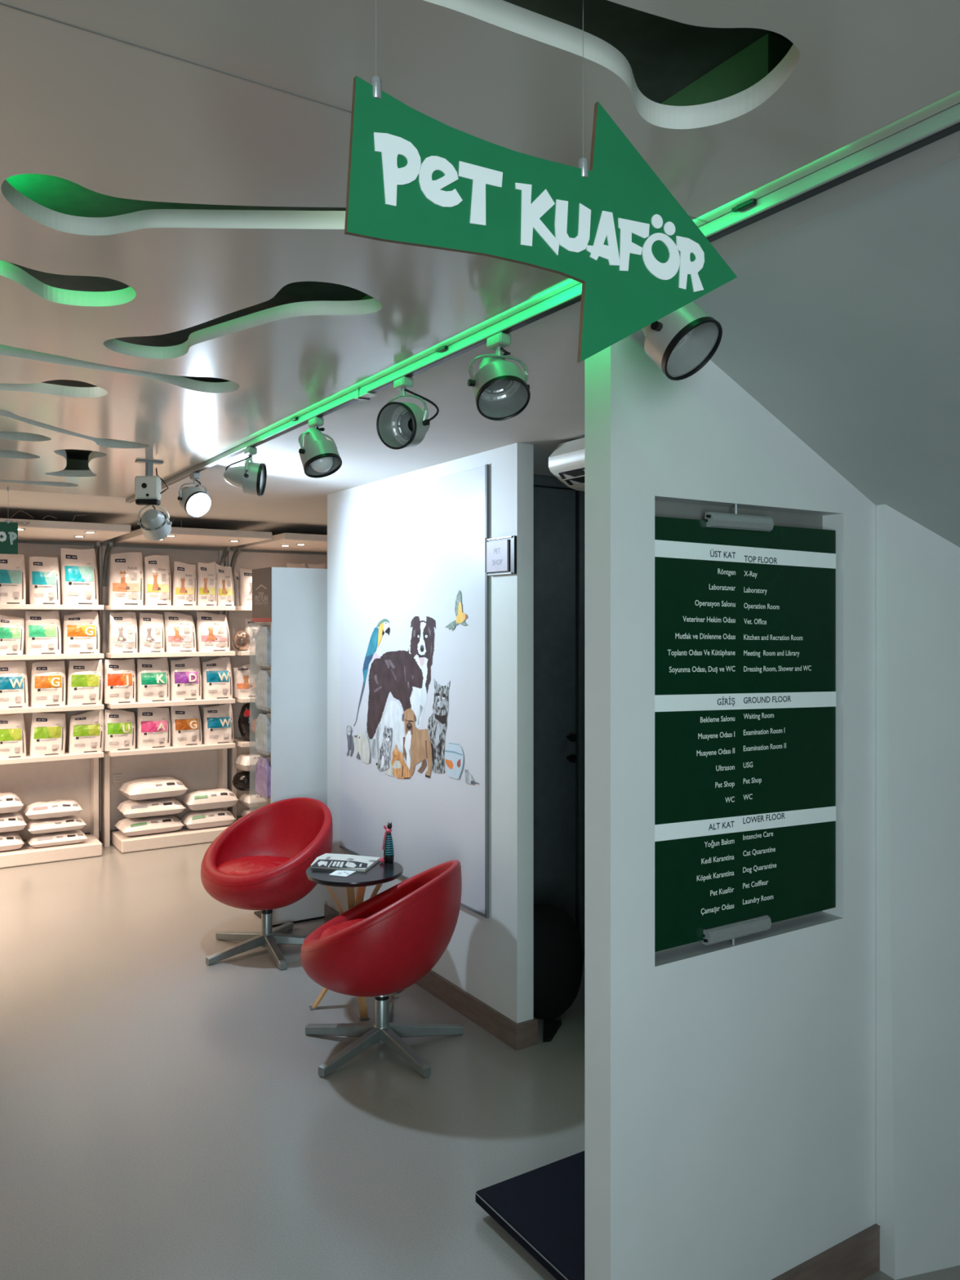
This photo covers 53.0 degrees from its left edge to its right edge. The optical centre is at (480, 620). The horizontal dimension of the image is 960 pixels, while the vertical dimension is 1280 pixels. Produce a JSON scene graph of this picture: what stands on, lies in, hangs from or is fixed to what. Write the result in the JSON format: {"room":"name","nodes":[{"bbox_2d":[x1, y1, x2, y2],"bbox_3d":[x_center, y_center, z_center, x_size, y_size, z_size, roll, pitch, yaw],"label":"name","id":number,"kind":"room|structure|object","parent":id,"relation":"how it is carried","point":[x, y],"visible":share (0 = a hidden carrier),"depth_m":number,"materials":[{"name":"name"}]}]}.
{"room":"veterinary clinic","nodes":[
{"label":"veterinary clinic","id":0,"kind":"room"},
{"bbox_2d":[17,529,327,841],"bbox_3d":[-3.793,0.175,6.630,7.100,2.950,0.140,0,0,-32],"label":"wall","id":1,"kind":"structure","parent":0,"point":[104,543],"depth_m":7.29,"materials":[{"name":"beige paint"}]},
{"bbox_2d":[5,0,792,460],"bbox_3d":[-1.450,-0.890,0.560,4.272,0.040,8.620,0,0,-32],"label":"ceiling","id":2,"kind":"structure","parent":0,"point":[664,56],"depth_m":1.55,"materials":[{"name":"paint"}]},
{"bbox_2d":[360,31,793,300],"bbox_3d":[-0.135,-0.833,2.382,0.085,0.074,2.232,0,0,-32],"label":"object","id":3,"kind":"structure","parent":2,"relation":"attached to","point":[746,68],"depth_m":1.47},
{"bbox_2d":[327,442,533,1022],"bbox_3d":[-0.312,0.483,4.492,0.077,2.334,1.820,0,0,-32],"label":"wall","id":4,"kind":"structure","parent":0,"point":[491,959],"depth_m":3.80,"materials":[{"name":"white paint"}]},
{"bbox_2d":[339,464,488,918],"bbox_3d":[-0.353,0.285,4.470,0.014,1.825,1.434,0,0,-32],"label":"mural","id":5,"kind":"object","parent":4,"relation":"attached to","point":[414,579],"visible":1,"depth_m":4.35,"materials":[{"name":"white paint"}]},
{"bbox_2d":[324,904,537,1050],"bbox_3d":[-0.312,1.601,4.491,0.102,0.098,1.845,0,0,-32],"label":"baseboard","id":6,"kind":"structure","parent":4,"relation":"attached to","point":[522,1035],"depth_m":3.92,"materials":[{"name":"brown laminate"}]},
{"bbox_2d":[486,535,516,575],"bbox_3d":[0.084,-0.253,3.777,0.020,0.147,0.184,0,0,-32],"label":"plate","id":7,"kind":"object","parent":4,"relation":"attached to","point":[501,552],"visible":1,"depth_m":3.76,"materials":[{"name":"white plastic"}]},
{"bbox_2d":[0,0,959,535],"bbox_3d":[-0.952,-0.965,2.061,6.720,0.571,10.620,0,0,-32],"label":"ceiling","id":8,"kind":"structure","parent":0,"point":[211,102],"depth_m":1.53,"materials":[{"name":"white paint"}]},
{"bbox_2d":[0,487,17,554],"bbox_3d":[-2.631,-0.509,4.765,0.620,0.342,0.012,0,0,-32],"label":"shop sign","id":9,"kind":"object","parent":8,"relation":"hanging from","point":[8,531],"visible":1,"depth_m":4.91,"materials":[{"name":"teal"}]},
{"bbox_2d":[134,459,171,540],"bbox_3d":[-1.395,-0.510,4.115,0.148,0.339,0.135,0,0,-32],"label":"ceiling spotlight","id":10,"kind":"object","parent":8,"relation":"attached to","point":[155,525],"visible":1,"depth_m":4.08,"materials":[{"name":"white plastic"}]},
{"bbox_2d":[140,511,165,529],"bbox_3d":[-1.391,-0.426,4.093,0.109,0.090,0.062,0,0,-6],"label":"spotlight","id":11,"kind":"object","parent":10,"relation":"attached to","point":[148,520],"depth_m":4.06,"materials":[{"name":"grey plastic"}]},
{"bbox_2d":[344,0,737,363],"bbox_3d":[0.097,-0.585,1.072,0.536,0.590,0.011,0,0,-32],"label":"arrow sign","id":12,"kind":"object","parent":8,"relation":"hanging from","point":[613,228],"visible":1,"depth_m":1.05,"materials":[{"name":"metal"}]},
{"bbox_2d":[125,102,959,502],"bbox_3d":[0.224,-0.666,1.930,0.045,0.034,8.220,0,0,-32],"label":"rail","id":13,"kind":"object","parent":8,"relation":"attached to","point":[942,124],"visible":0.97,"depth_m":1.62,"materials":[{"name":"green metal"}]},
{"bbox_2d":[177,471,211,517],"bbox_3d":[-1.287,-0.559,4.313,0.147,0.198,0.161,0,0,-32],"label":"track spotlight","id":14,"kind":"object","parent":13,"relation":"hanging from","point":[196,502],"visible":1,"depth_m":4.28,"materials":[{"name":"silver metal"}]},
{"bbox_2d":[223,446,266,496],"bbox_3d":[-0.876,-0.564,3.639,0.163,0.187,0.150,0,0,-32],"label":"track spotlight","id":15,"kind":"object","parent":13,"relation":"hanging from","point":[251,477],"visible":1,"depth_m":3.61,"materials":[{"name":"silver metal"}]},
{"bbox_2d":[298,416,342,478],"bbox_3d":[-0.514,-0.560,3.100,0.138,0.194,0.138,0,0,-7],"label":"track spotlight","id":16,"kind":"object","parent":13,"relation":"hanging from","point":[320,457],"visible":1,"depth_m":3.08,"materials":[{"name":"silver metal"}]},
{"bbox_2d":[376,376,439,449],"bbox_3d":[-0.193,-0.560,2.640,0.150,0.196,0.161,0,0,40],"label":"track spotlight","id":17,"kind":"object","parent":13,"relation":"hanging from","point":[399,425],"visible":1,"depth_m":2.62,"materials":[{"name":"silver metal"}]},
{"bbox_2d":[392,406,409,444],"bbox_3d":[-0.195,-0.535,2.642,0.104,0.102,0.032,0,0,31],"label":"spotlight","id":18,"kind":"object","parent":17,"relation":"attached to","point":[401,415],"depth_m":2.66,"materials":[{"name":"metal"}]},
{"bbox_2d":[467,332,530,420],"bbox_3d":[0.048,-0.562,2.213,0.138,0.192,0.139,0,0,21],"label":"track spotlight","id":19,"kind":"object","parent":13,"relation":"hanging from","point":[501,391],"visible":1,"depth_m":2.22,"materials":[{"name":"silver metal"}]},
{"bbox_2d":[480,381,519,399],"bbox_3d":[0.042,-0.553,2.230,0.103,0.064,0.085,0,0,-32],"label":"spotlight","id":20,"kind":"object","parent":19,"relation":"attached to","point":[500,390],"depth_m":2.27,"materials":[{"name":"metal"}]},
{"bbox_2d":[641,301,722,380],"bbox_3d":[0.362,-0.546,1.722,0.141,0.224,0.143,0,0,-7],"label":"track spotlight","id":21,"kind":"object","parent":13,"relation":"hanging from","point":[682,342],"visible":0.66,"depth_m":1.72,"materials":[{"name":"silver metal"}]},
{"bbox_2d":[0,840,959,1279],"bbox_3d":[-0.937,1.675,2.130,7.100,0.050,11.000,0,0,-32],"label":"floor","id":22,"kind":"structure","parent":0,"point":[166,1113],"depth_m":3.27,"materials":[{"name":"plastic"}]},
{"bbox_2d":[0,518,130,868],"bbox_3d":[-2.968,0.517,6.397,1.003,2.266,1.106,0,0,-32],"label":"shelving unit","id":23,"kind":"object","parent":22,"relation":"on","point":[66,776],"visible":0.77,"depth_m":6.79,"materials":[{"name":"beige laminate"}]},
{"bbox_2d":[0,613,24,654],"bbox_3d":[-3.202,0.094,6.547,0.180,0.280,0.119,0,0,-31],"label":"bag","id":24,"kind":"object","parent":23,"relation":"on","point":[11,628],"visible":1,"depth_m":6.52,"materials":[{"name":"white paper"}]},
{"bbox_2d":[0,831,24,851],"bbox_3d":[-3.284,1.496,6.538,0.305,0.116,0.300,0,0,-34],"label":"sack","id":25,"kind":"object","parent":23,"relation":"on","point":[9,841],"visible":0.91,"depth_m":6.47,"materials":[{"name":"white plastic"}]},
{"bbox_2d":[0,812,26,832],"bbox_3d":[-3.271,1.369,6.547,0.316,0.116,0.300,0,0,-31],"label":"sack","id":26,"kind":"object","parent":25,"relation":"on","point":[11,821],"visible":0.91,"depth_m":6.48,"materials":[{"name":"white plastic"}]},
{"bbox_2d":[0,791,24,813],"bbox_3d":[-3.285,1.239,6.537,0.301,0.123,0.300,0,0,-34],"label":"sack","id":27,"kind":"object","parent":26,"relation":"on","point":[10,802],"visible":1,"depth_m":6.47,"materials":[{"name":"white plastic"}]},
{"bbox_2d":[0,553,26,604],"bbox_3d":[-3.208,-0.283,6.554,0.200,0.348,0.134,0,0,-32],"label":"bag","id":28,"kind":"object","parent":23,"relation":"on","point":[12,566],"visible":0.98,"depth_m":6.53,"materials":[{"name":"white paper"}]},
{"bbox_2d":[0,713,26,758],"bbox_3d":[-3.203,0.784,6.555,0.194,0.297,0.126,0,0,-32],"label":"bag","id":29,"kind":"object","parent":23,"relation":"on","point":[12,729],"visible":1,"depth_m":6.52,"materials":[{"name":"white plastic"}]},
{"bbox_2d":[0,661,28,708],"bbox_3d":[-3.203,0.437,6.562,0.214,0.315,0.139,0,0,-31],"label":"bag","id":30,"kind":"object","parent":23,"relation":"on","point":[13,674],"visible":1,"depth_m":6.53,"materials":[{"name":"white plastic"}]},
{"bbox_2d":[24,610,61,654],"bbox_3d":[-3.033,0.083,6.675,0.225,0.302,0.148,0,0,-33],"label":"bag","id":31,"kind":"object","parent":23,"relation":"on","point":[42,631],"visible":1,"depth_m":6.63,"materials":[{"name":"white plastic"}]},
{"bbox_2d":[28,556,60,604],"bbox_3d":[-3.021,-0.276,6.672,0.194,0.334,0.126,0,0,-31],"label":"bag","id":32,"kind":"object","parent":23,"relation":"on","point":[44,588],"visible":0.99,"depth_m":6.63,"materials":[{"name":"white paper"}]},
{"bbox_2d":[29,712,66,755],"bbox_3d":[-3.007,0.784,6.691,0.228,0.296,0.145,0,0,-31],"label":"bag","id":33,"kind":"object","parent":23,"relation":"on","point":[47,731],"visible":1,"depth_m":6.64,"materials":[{"name":"white plastic"}]},
{"bbox_2d":[30,660,66,706],"bbox_3d":[-3.003,0.439,6.689,0.219,0.311,0.149,0,0,-32],"label":"bag","id":34,"kind":"object","parent":23,"relation":"on","point":[48,680],"visible":1,"depth_m":6.65,"materials":[{"name":"white paper"}]},
{"bbox_2d":[26,830,88,847],"bbox_3d":[-2.948,1.513,6.704,0.376,0.082,0.220,0,0,-32],"label":"sack","id":35,"kind":"object","parent":23,"relation":"on","point":[68,837],"visible":0.91,"depth_m":6.63,"materials":[{"name":"white plastic"}]},
{"bbox_2d":[25,815,86,834],"bbox_3d":[-2.957,1.416,6.698,0.376,0.089,0.220,0,0,-34],"label":"sack","id":36,"kind":"object","parent":35,"relation":"on","point":[44,825],"visible":0.95,"depth_m":6.63,"materials":[{"name":"white plastic"}]},
{"bbox_2d":[22,800,82,819],"bbox_3d":[-2.971,1.308,6.689,0.363,0.104,0.220,0,0,-31],"label":"sack","id":37,"kind":"object","parent":36,"relation":"on","point":[55,808],"visible":1,"depth_m":6.62,"materials":[{"name":"white plastic"}]},
{"bbox_2d":[60,548,98,604],"bbox_3d":[-2.834,-0.312,6.805,0.243,0.406,0.159,0,0,-33],"label":"bag","id":38,"kind":"object","parent":23,"relation":"on","point":[78,567],"visible":0.98,"depth_m":6.76,"materials":[{"name":"white plastic"}]},
{"bbox_2d":[62,611,100,653],"bbox_3d":[-2.823,0.085,6.812,0.237,0.298,0.156,0,0,-32],"label":"bag","id":39,"kind":"object","parent":23,"relation":"on","point":[81,631],"visible":1,"depth_m":6.76,"materials":[{"name":"white plastic"}]},
{"bbox_2d":[66,659,102,705],"bbox_3d":[-2.803,0.438,6.823,0.236,0.313,0.151,0,0,-31],"label":"bag","id":40,"kind":"object","parent":23,"relation":"on","point":[85,677],"visible":1,"depth_m":6.78,"materials":[{"name":"white plastic"}]},
{"bbox_2d":[67,709,104,753],"bbox_3d":[-2.794,0.786,6.828,0.233,0.293,0.149,0,0,-31],"label":"bag","id":41,"kind":"object","parent":23,"relation":"on","point":[86,730],"visible":1,"depth_m":6.78,"materials":[{"name":"white plastic"}]},
{"bbox_2d":[98,526,271,853],"bbox_3d":[-2.140,0.517,6.923,0.939,2.266,1.105,0,0,-32],"label":"shelving unit","id":42,"kind":"object","parent":22,"relation":"on","point":[203,766],"visible":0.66,"depth_m":7.15,"materials":[{"name":"beige laminate"}]},
{"bbox_2d":[103,709,135,751],"bbox_3d":[-2.602,0.788,6.942,0.214,0.289,0.144,0,0,-31],"label":"bag","id":43,"kind":"object","parent":42,"relation":"on","point":[119,725],"visible":0.97,"depth_m":6.90,"materials":[{"name":"white paper"}]},
{"bbox_2d":[103,658,136,703],"bbox_3d":[-2.599,0.436,6.942,0.213,0.316,0.147,0,0,-31],"label":"bag","id":44,"kind":"object","parent":42,"relation":"on","point":[119,675],"visible":1,"depth_m":6.90,"materials":[{"name":"white paper"}]},
{"bbox_2d":[108,612,137,653],"bbox_3d":[-2.578,0.086,6.951,0.189,0.295,0.125,0,0,-34],"label":"bag","id":45,"kind":"object","parent":42,"relation":"on","point":[122,628],"visible":1,"depth_m":6.91,"materials":[{"name":"white plastic"}]},
{"bbox_2d":[108,551,143,605],"bbox_3d":[-2.564,-0.303,6.973,0.231,0.390,0.154,0,0,-32],"label":"bag","id":46,"kind":"object","parent":42,"relation":"on","point":[126,575],"visible":0.99,"depth_m":6.93,"materials":[{"name":"white plastic"}]},
{"bbox_2d":[118,570,129,589],"bbox_3d":[-2.556,-0.290,6.902,0.078,0.142,0.025,0,0,-32],"label":"print","id":47,"kind":"object","parent":46,"relation":"attached to","point":[123,575],"depth_m":6.90},
{"bbox_2d":[112,814,184,835],"bbox_3d":[-2.439,1.496,7.086,0.436,0.115,0.320,0,0,-34],"label":"sack","id":48,"kind":"object","parent":42,"relation":"on","point":[166,823],"visible":0.87,"depth_m":6.98,"materials":[{"name":"white plastic"}]},
{"bbox_2d":[115,796,185,817],"bbox_3d":[-2.429,1.369,7.093,0.437,0.117,0.320,0,0,-31],"label":"sack","id":49,"kind":"object","parent":48,"relation":"on","point":[131,808],"visible":0.94,"depth_m":6.99,"materials":[{"name":"white plastic"}]},
{"bbox_2d":[118,776,188,799],"bbox_3d":[-2.413,1.232,7.103,0.426,0.136,0.320,0,0,-35],"label":"sack","id":50,"kind":"object","parent":49,"relation":"on","point":[156,787],"visible":1,"depth_m":7.00,"materials":[{"name":"white plastic"}]},
{"bbox_2d":[137,613,164,652],"bbox_3d":[-2.409,0.090,7.054,0.175,0.289,0.115,0,0,-33],"label":"bag","id":51,"kind":"object","parent":42,"relation":"on","point":[151,635],"visible":1,"depth_m":7.02,"materials":[{"name":"white paper"}]},
{"bbox_2d":[135,657,169,702],"bbox_3d":[-2.404,0.434,7.072,0.228,0.320,0.157,0,0,-34],"label":"bag","id":52,"kind":"object","parent":42,"relation":"on","point":[153,675],"visible":1,"depth_m":7.03,"materials":[{"name":"white plastic"}]},
{"bbox_2d":[135,706,170,748],"bbox_3d":[-2.402,0.784,7.077,0.235,0.297,0.158,0,0,-32],"label":"bag","id":53,"kind":"object","parent":42,"relation":"on","point":[153,730],"visible":1,"depth_m":7.03,"materials":[{"name":"white plastic"}]},
{"bbox_2d":[143,555,171,605],"bbox_3d":[-2.373,-0.296,7.078,0.184,0.375,0.124,0,0,-34],"label":"bag","id":54,"kind":"object","parent":42,"relation":"on","point":[157,570],"visible":1,"depth_m":7.04,"materials":[{"name":"white plastic"}]},
{"bbox_2d":[164,612,196,652],"bbox_3d":[-2.239,0.086,7.177,0.225,0.297,0.142,0,0,-32],"label":"bag","id":55,"kind":"object","parent":42,"relation":"on","point":[179,628],"visible":0.99,"depth_m":7.13,"materials":[{"name":"white plastic"}]},
{"bbox_2d":[172,561,196,605],"bbox_3d":[-2.205,-0.274,7.180,0.170,0.331,0.112,0,0,-31],"label":"bag","id":56,"kind":"object","parent":42,"relation":"on","point":[184,575],"visible":1,"depth_m":7.14,"materials":[{"name":"white plastic"}]},
{"bbox_2d":[169,657,201,700],"bbox_3d":[-2.203,0.435,7.200,0.222,0.318,0.149,0,0,-32],"label":"bag","id":57,"kind":"object","parent":42,"relation":"on","point":[185,674],"visible":0.98,"depth_m":7.15,"materials":[{"name":"white plastic"}]},
{"bbox_2d":[169,705,202,746],"bbox_3d":[-2.200,0.783,7.199,0.222,0.298,0.148,0,0,-34],"label":"bag","id":58,"kind":"object","parent":42,"relation":"on","point":[185,721],"visible":0.98,"depth_m":7.15,"materials":[{"name":"white plastic"}]},
{"bbox_2d":[196,561,217,605],"bbox_3d":[-2.061,-0.278,7.261,0.143,0.339,0.097,0,0,-31],"label":"bag","id":59,"kind":"object","parent":42,"relation":"on","point":[206,578],"visible":0.99,"depth_m":7.23,"materials":[{"name":"white plastic"}]},
{"bbox_2d":[179,808,235,829],"bbox_3d":[-2.057,1.491,7.263,0.378,0.126,0.210,0,0,-32],"label":"sack","id":60,"kind":"object","parent":42,"relation":"on","point":[216,817],"visible":0.96,"depth_m":7.19,"materials":[{"name":"white plastic"}]},
{"bbox_2d":[182,788,238,810],"bbox_3d":[-2.041,1.347,7.274,0.383,0.141,0.210,0,0,-32],"label":"sack","id":61,"kind":"object","parent":60,"relation":"on","point":[212,798],"visible":1,"depth_m":7.20,"materials":[{"name":"white plastic"}]},
{"bbox_2d":[195,611,230,651],"bbox_3d":[-2.031,0.084,7.317,0.244,0.301,0.154,0,0,-34],"label":"bag","id":62,"kind":"object","parent":42,"relation":"on","point":[212,630],"visible":0.99,"depth_m":7.26,"materials":[{"name":"white paper"}]},
{"bbox_2d":[201,657,232,699],"bbox_3d":[-2.002,0.438,7.326,0.221,0.312,0.148,0,0,-31],"label":"bag","id":63,"kind":"object","parent":42,"relation":"on","point":[216,673],"visible":1,"depth_m":7.28,"materials":[{"name":"white plastic"}]},
{"bbox_2d":[201,703,234,744],"bbox_3d":[-1.996,0.783,7.332,0.224,0.298,0.150,0,0,-31],"label":"bag","id":64,"kind":"object","parent":42,"relation":"on","point":[217,726],"visible":0.99,"depth_m":7.29,"materials":[{"name":"white paper"}]},
{"bbox_2d":[215,564,234,605],"bbox_3d":[-1.944,-0.269,7.330,0.133,0.321,0.086,0,0,-33],"label":"bag","id":65,"kind":"object","parent":42,"relation":"on","point":[225,595],"visible":0.99,"depth_m":7.30,"materials":[{"name":"white plastic"}]},
{"bbox_2d":[200,797,333,969],"bbox_3d":[-1.076,1.292,4.821,0.701,0.711,0.633,0,0,38],"label":"swivel chair","id":66,"kind":"object","parent":22,"relation":"on","point":[260,861],"visible":0.97,"depth_m":4.80,"materials":[{"name":"red leather"}]},
{"bbox_2d":[217,855,290,875],"bbox_3d":[-1.103,1.247,4.789,0.444,0.102,0.409,0,0,38],"label":"seat cushion","id":67,"kind":"object","parent":66,"relation":"on","point":[249,865],"depth_m":4.72,"materials":[{"name":"red leather"}]},
{"bbox_2d":[223,533,327,825],"bbox_3d":[-1.341,0.517,7.431,0.942,2.266,1.105,0,0,-32],"label":"shelving unit","id":68,"kind":"object","parent":22,"relation":"on","point":[237,559],"visible":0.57,"depth_m":7.65,"materials":[{"name":"beige laminate"}]},
{"bbox_2d":[233,572,239,606],"bbox_3d":[-1.895,-0.243,7.547,0.073,0.268,0.066,0,0,40],"label":"bag","id":69,"kind":"object","parent":68,"relation":"on","point":[236,589],"visible":0.59,"depth_m":7.52,"materials":[{"name":"white plastic"}]},
{"bbox_2d":[232,630,249,650],"bbox_3d":[-1.832,0.156,7.388,0.125,0.156,0.121,0,0,-32],"label":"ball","id":70,"kind":"object","parent":68,"relation":"on","point":[241,639],"visible":1,"depth_m":7.35,"materials":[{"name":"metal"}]},
{"bbox_2d":[238,568,252,606],"bbox_3d":[-1.758,-0.256,7.491,0.228,0.294,0.138,0,0,-35],"label":"bag","id":71,"kind":"object","parent":68,"relation":"on","point":[245,585],"visible":0.41,"depth_m":7.41,"materials":[{"name":"white plastic"}]},
{"bbox_2d":[232,662,262,697],"bbox_3d":[-1.803,0.463,7.498,0.241,0.262,0.138,0,0,-32],"label":"bag","id":72,"kind":"object","parent":68,"relation":"on","point":[244,677],"visible":0.79,"depth_m":7.44,"materials":[{"name":"white plastic"}]},
{"bbox_2d":[240,806,259,817],"bbox_3d":[-1.742,1.502,7.446,0.152,0.105,0.200,0,0,-38],"label":"sack","id":73,"kind":"object","parent":68,"relation":"on","point":[246,811],"visible":0.23,"depth_m":7.43,"materials":[{"name":"white plastic"}]},
{"bbox_2d":[238,791,266,807],"bbox_3d":[-1.757,1.382,7.436,0.152,0.104,0.200,0,0,-38],"label":"sack","id":74,"kind":"object","parent":73,"relation":"on","point":[251,799],"visible":0.86,"depth_m":7.37,"materials":[{"name":"white plastic"}]},
{"bbox_2d":[231,770,255,791],"bbox_3d":[-1.808,1.240,7.428,0.201,0.150,0.202,0,0,-32],"label":"pouch","id":75,"kind":"object","parent":74,"relation":"on","point":[243,780],"visible":0.84,"depth_m":7.35,"materials":[{"name":"plastic"}]},
{"bbox_2d":[234,752,262,771],"bbox_3d":[-1.773,1.089,7.426,0.182,0.130,0.200,0,0,-38],"label":"sack","id":76,"kind":"object","parent":75,"relation":"on","point":[246,762],"visible":0.77,"depth_m":7.35,"materials":[{"name":"white plastic"}]},
{"bbox_2d":[237,702,266,740],"bbox_3d":[-1.750,0.782,7.440,0.231,0.300,0.193,0,0,-32],"label":"pouch","id":77,"kind":"object","parent":68,"relation":"on","point":[249,713],"visible":0.51,"depth_m":7.37,"materials":[{"name":"plastic"}]},
{"bbox_2d":[244,617,265,650],"bbox_3d":[-1.761,0.100,7.522,0.160,0.268,0.112,0,0,-32],"label":"bag","id":78,"kind":"object","parent":68,"relation":"on","point":[251,628],"visible":0.53,"depth_m":7.48,"materials":[{"name":"white plastic"}]},
{"bbox_2d":[252,567,327,927],"bbox_3d":[-1.065,0.682,5.376,0.360,1.936,0.301,0,0,-32],"label":"wall","id":79,"kind":"structure","parent":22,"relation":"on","point":[294,601],"depth_m":5.25,"materials":[{"name":"white paint"}]},
{"bbox_2d":[255,670,271,711],"bbox_3d":[-1.193,0.384,5.290,0.024,0.216,0.190,0,0,-32],"label":"pack","id":80,"kind":"object","parent":79,"relation":"hanging from","point":[263,681],"visible":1,"depth_m":5.26},
{"bbox_2d":[255,713,271,755],"bbox_3d":[-1.193,0.624,5.290,0.024,0.216,0.190,0,0,-32],"label":"pack","id":81,"kind":"object","parent":79,"relation":"hanging from","point":[263,726],"visible":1,"depth_m":5.26},
{"bbox_2d":[255,756,271,799],"bbox_3d":[-1.193,0.864,5.290,0.024,0.216,0.190,0,0,-32],"label":"pack","id":82,"kind":"object","parent":79,"relation":"hanging from","point":[263,770],"visible":1,"depth_m":5.26},
{"bbox_2d":[255,626,271,666],"bbox_3d":[-1.193,0.144,5.290,0.024,0.216,0.190,0,0,-32],"label":"pack","id":83,"kind":"object","parent":79,"relation":"hanging from","point":[263,637],"visible":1,"depth_m":5.26},
{"bbox_2d":[305,861,403,1020],"bbox_3d":[-0.541,1.363,4.150,0.418,0.575,0.418,0,0,-32],"label":"side table","id":84,"kind":"object","parent":22,"relation":"on","point":[380,873],"visible":0.54,"depth_m":4.06,"materials":[{"name":"brown wood"}]},
{"bbox_2d":[310,853,380,871],"bbox_3d":[-0.603,1.068,4.242,0.280,0.013,0.249,0,0,11],"label":"magazine","id":85,"kind":"object","parent":84,"relation":"on","point":[327,860],"visible":0.99,"depth_m":4.22,"materials":[{"name":"white paper"}]},
{"bbox_2d":[317,860,361,867],"bbox_3d":[-0.611,1.061,4.186,0.203,0.001,0.113,0,0,4],"label":"print","id":86,"kind":"object","parent":85,"relation":"on","point":[321,864],"depth_m":4.19},
{"bbox_2d":[325,856,375,862],"bbox_3d":[-0.574,1.062,4.274,0.233,0.001,0.042,0,0,14],"label":"print","id":87,"kind":"object","parent":85,"relation":"on","point":[328,859],"depth_m":4.28},
{"bbox_2d":[379,822,394,863],"bbox_3d":[-0.413,0.985,4.268,0.066,0.180,0.048,0,0,-32],"label":"cat figurine","id":88,"kind":"object","parent":84,"relation":"on","point":[388,846],"visible":1,"depth_m":4.26,"materials":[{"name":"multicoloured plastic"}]},
{"bbox_2d":[300,859,463,1077],"bbox_3d":[-0.390,1.292,3.738,0.634,0.711,0.701,0,0,14],"label":"swivel chair","id":89,"kind":"object","parent":22,"relation":"on","point":[381,946],"visible":1,"depth_m":3.51,"materials":[{"name":"red leather"}]},
{"bbox_2d":[319,918,364,938],"bbox_3d":[-0.430,1.247,3.750,0.409,0.102,0.444,0,0,14],"label":"seat cushion","id":90,"kind":"object","parent":89,"relation":"on","point":[333,926],"depth_m":3.81,"materials":[{"name":"red leather"}]},
{"bbox_2d":[475,1151,584,1279],"bbox_3d":[0.527,1.619,2.662,0.898,0.062,0.610,0,0,-32],"label":"platform","id":91,"kind":"object","parent":22,"relation":"on","point":[542,1208],"visible":0.3,"depth_m":2.59,"materials":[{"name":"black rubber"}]},
{"bbox_2d":[533,903,583,1042],"bbox_3d":[0.279,1.421,3.992,0.345,0.454,0.382,0,0,-32],"label":"chair","id":92,"kind":"object","parent":22,"relation":"on","point":[557,948],"visible":0.68,"depth_m":3.89,"materials":[{"name":"black fabric"}]},
{"bbox_2d":[584,328,875,1279],"bbox_3d":[0.616,0.483,2.253,0.874,2.334,0.085,0,0,-32],"label":"wall","id":93,"kind":"structure","parent":0,"point":[730,1089],"depth_m":2.12,"materials":[{"name":"white paint"}]},
{"bbox_2d":[702,915,771,945],"bbox_3d":[0.586,0.713,2.190,0.200,0.051,0.026,0,0,-32],"label":"clip","id":94,"kind":"object","parent":93,"relation":"attached to","point":[714,935],"visible":1,"depth_m":2.18,"materials":[{"name":"metal"}]},
{"bbox_2d":[654,500,822,953],"bbox_3d":[0.600,0.236,2.274,0.646,1.023,0.013,0,0,-32],"label":"trim","id":95,"kind":"structure","parent":93,"relation":"attached to","point":[662,508],"depth_m":2.26,"materials":[{"name":"silver metal"}]},
{"bbox_2d":[704,503,773,531],"bbox_3d":[0.593,-0.236,2.194,0.199,0.058,0.026,0,0,-32],"label":"clip","id":96,"kind":"object","parent":93,"relation":"attached to","point":[719,520],"visible":1,"depth_m":2.18,"materials":[{"name":"metal"}]},
{"bbox_2d":[654,516,835,951],"bbox_3d":[0.624,0.245,2.226,0.612,0.936,0.005,0,0,-32],"label":"board","id":97,"kind":"object","parent":93,"relation":"attached to","point":[745,620],"visible":0.99,"depth_m":2.20,"materials":[{"name":"green"}]},
{"bbox_2d":[771,1223,879,1279],"bbox_3d":[0.646,1.594,2.214,0.889,0.112,0.013,0,0,-32],"label":"baseboard","id":98,"kind":"structure","parent":93,"relation":"attached to","point":[857,1257],"depth_m":2.37,"materials":[{"name":"brown laminate"}]},
{"bbox_2d":[693,157,959,547],"bbox_3d":[2.505,-0.156,0.737,2.300,1.176,4.680,0,0,-32],"label":"ceiling","id":99,"kind":"structure","parent":0,"point":[842,323],"depth_m":1.91,"materials":[{"name":"white paint"}]},
{"bbox_2d":[875,504,959,1279],"bbox_3d":[1.716,0.678,2.676,1.434,1.943,0.560,0,0,-32],"label":"wall","id":100,"kind":"structure","parent":0,"point":[917,570],"depth_m":2.44,"materials":[{"name":"white paint"}]},
{"bbox_3d":[0.452,0.483,4.740,1.478,2.334,0.080,0,0,-32],"label":"wall","id":101,"kind":"structure","parent":0,"visible":0},
{"bbox_2d":[533,475,584,957],"bbox_3d":[0.476,0.480,4.652,1.410,2.320,0.085,0,0,-32],"label":"door","id":102,"kind":"structure","parent":101,"relation":"in","point":[558,509],"depth_m":4.59,"materials":[{"name":"black plastic"}]},
{"bbox_3d":[0.848,0.483,3.245,0.090,2.334,1.350,0,0,-32],"label":"wall","id":103,"kind":"structure","parent":0,"visible":0},
{"bbox_2d":[548,437,584,491],"bbox_3d":[0.597,-0.586,3.328,0.242,0.173,0.880,0,0,-32],"label":"air conditioner","id":104,"kind":"object","parent":103,"relation":"attached to","point":[566,462],"visible":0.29,"depth_m":3.57,"materials":[{"name":"white plastic"}]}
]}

